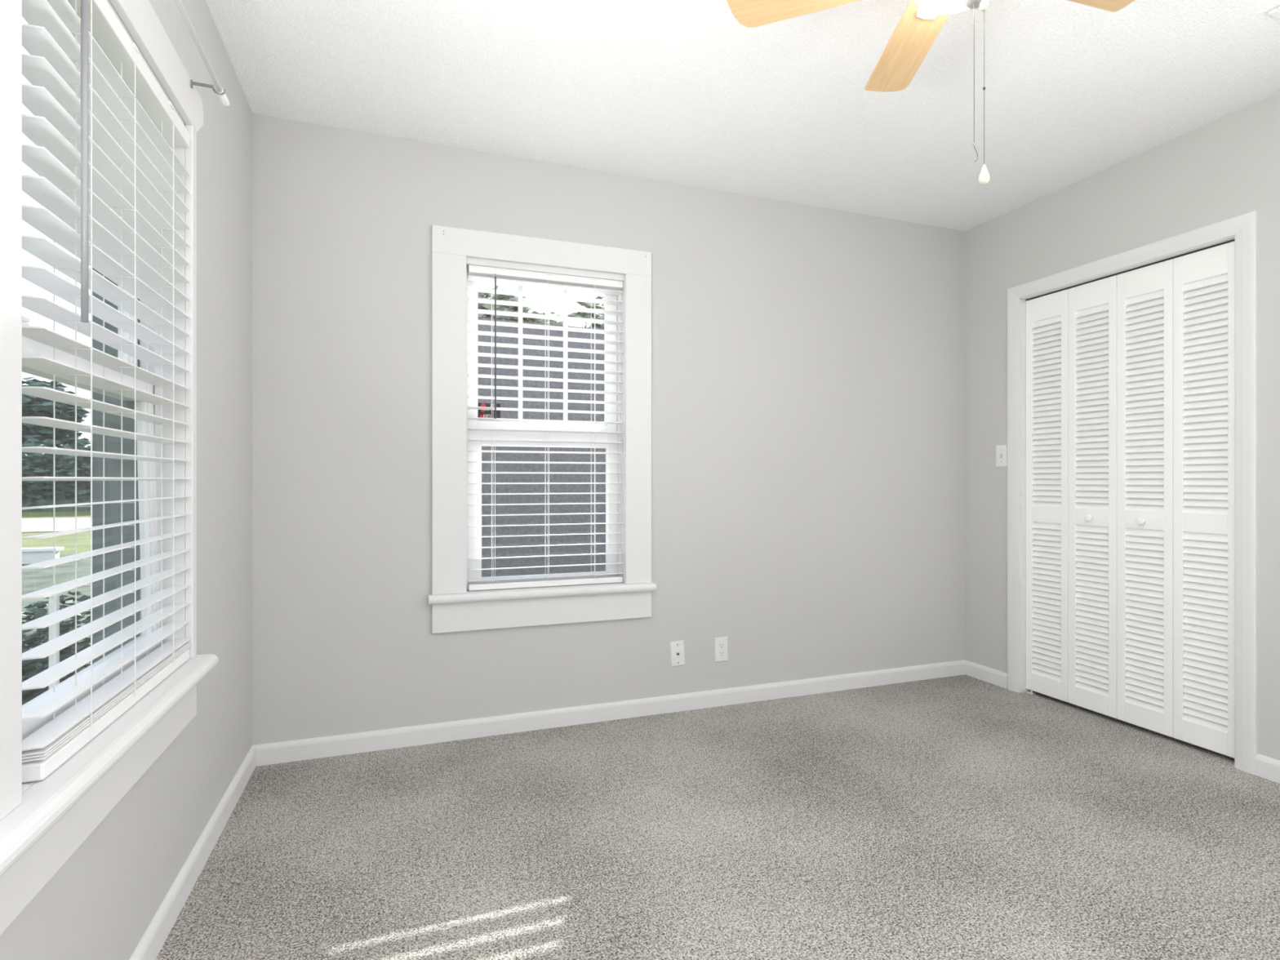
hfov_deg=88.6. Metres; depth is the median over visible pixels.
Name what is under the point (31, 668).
shrub
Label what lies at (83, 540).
lawn
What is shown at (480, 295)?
tree
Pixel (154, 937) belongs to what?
baseboard
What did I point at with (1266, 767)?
baseboard
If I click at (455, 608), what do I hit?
window
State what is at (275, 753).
baseboard
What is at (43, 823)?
window
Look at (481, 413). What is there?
decal
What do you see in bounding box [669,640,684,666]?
cable plate
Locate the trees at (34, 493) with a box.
[22,437,90,511]
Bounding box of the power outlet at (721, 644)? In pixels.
[714,636,728,662]
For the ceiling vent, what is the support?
in the ceiling
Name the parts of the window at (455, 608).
casing, head casing, sill, sash, sash, casing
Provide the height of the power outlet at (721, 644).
0.116 m
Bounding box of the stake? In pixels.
[47,592,61,689]
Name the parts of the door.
casing, bifold panel, knob, bifold panel, head casing, knob, bifold panel, bifold panel, casing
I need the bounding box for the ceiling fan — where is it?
[726,0,1135,184]
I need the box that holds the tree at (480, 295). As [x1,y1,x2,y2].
[477,285,554,324]
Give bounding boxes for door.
[1007,209,1257,774]
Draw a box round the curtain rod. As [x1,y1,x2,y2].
[173,0,229,106]
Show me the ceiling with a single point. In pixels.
(677, 91)
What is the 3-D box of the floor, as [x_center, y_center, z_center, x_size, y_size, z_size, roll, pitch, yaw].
[0.908,1.100,0.993,4.055,0.060,4.955,0,0,-20]
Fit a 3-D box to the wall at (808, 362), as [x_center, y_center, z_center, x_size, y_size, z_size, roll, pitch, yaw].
[0.146,-0.152,3.118,3.775,2.445,0.160,0,0,-20]
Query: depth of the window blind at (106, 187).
1.22 m
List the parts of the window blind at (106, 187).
ladder cord, rail, ladder cord, ladder cord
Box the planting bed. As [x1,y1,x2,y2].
[22,553,90,671]
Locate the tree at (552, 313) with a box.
[542,311,563,324]
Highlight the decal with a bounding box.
[477,402,500,421]
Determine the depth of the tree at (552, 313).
18.53 m
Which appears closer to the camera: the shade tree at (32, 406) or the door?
the door
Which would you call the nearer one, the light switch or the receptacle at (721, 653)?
the receptacle at (721, 653)
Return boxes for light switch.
[995,444,1007,466]
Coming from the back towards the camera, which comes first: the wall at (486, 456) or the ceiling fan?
the wall at (486, 456)
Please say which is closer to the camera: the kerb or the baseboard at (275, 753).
the baseboard at (275, 753)
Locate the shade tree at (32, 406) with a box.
[22,377,90,448]
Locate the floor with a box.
[155,674,1279,959]
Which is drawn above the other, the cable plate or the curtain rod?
the curtain rod
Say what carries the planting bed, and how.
on the lawn
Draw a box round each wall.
[0,0,252,959]
[252,113,964,745]
[477,318,605,577]
[964,92,1279,760]
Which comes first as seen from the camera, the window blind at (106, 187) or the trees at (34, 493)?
the window blind at (106, 187)
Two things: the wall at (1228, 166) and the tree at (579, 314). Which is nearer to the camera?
the wall at (1228, 166)
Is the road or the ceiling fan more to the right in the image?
the ceiling fan
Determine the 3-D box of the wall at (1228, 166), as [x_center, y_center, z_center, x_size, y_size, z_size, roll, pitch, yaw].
[2.591,-0.152,1.597,0.120,2.445,4.355,0,0,-20]
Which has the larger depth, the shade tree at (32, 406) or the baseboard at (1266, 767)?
the shade tree at (32, 406)
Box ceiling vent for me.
[1267,5,1279,19]
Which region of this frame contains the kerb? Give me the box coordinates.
[22,546,63,564]
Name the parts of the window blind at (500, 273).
ladder cord, rail, ladder cord, ladder cord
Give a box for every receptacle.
[718,642,724,648]
[718,650,724,657]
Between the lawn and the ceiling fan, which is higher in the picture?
the ceiling fan
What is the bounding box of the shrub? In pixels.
[22,591,90,705]
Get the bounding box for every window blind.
[22,0,190,782]
[467,264,622,591]
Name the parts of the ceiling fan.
blade, blade, lamp shade, pull chain, pull chain, blade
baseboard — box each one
[128,746,256,959]
[252,659,966,766]
[964,660,1279,783]
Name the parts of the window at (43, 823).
casing, sash, sash, sill, frame, head casing, casing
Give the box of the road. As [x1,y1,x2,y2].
[22,517,90,533]
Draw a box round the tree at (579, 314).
[567,296,604,328]
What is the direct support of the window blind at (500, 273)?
attached to the window at (455, 608)
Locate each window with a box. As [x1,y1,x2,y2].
[0,0,218,935]
[427,224,656,633]
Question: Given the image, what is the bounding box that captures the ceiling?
[205,0,1279,231]
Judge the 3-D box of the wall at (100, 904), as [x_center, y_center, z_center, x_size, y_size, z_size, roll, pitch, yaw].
[-0.793,-0.152,0.382,0.160,2.445,4.355,0,0,-20]
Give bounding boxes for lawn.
[22,510,90,554]

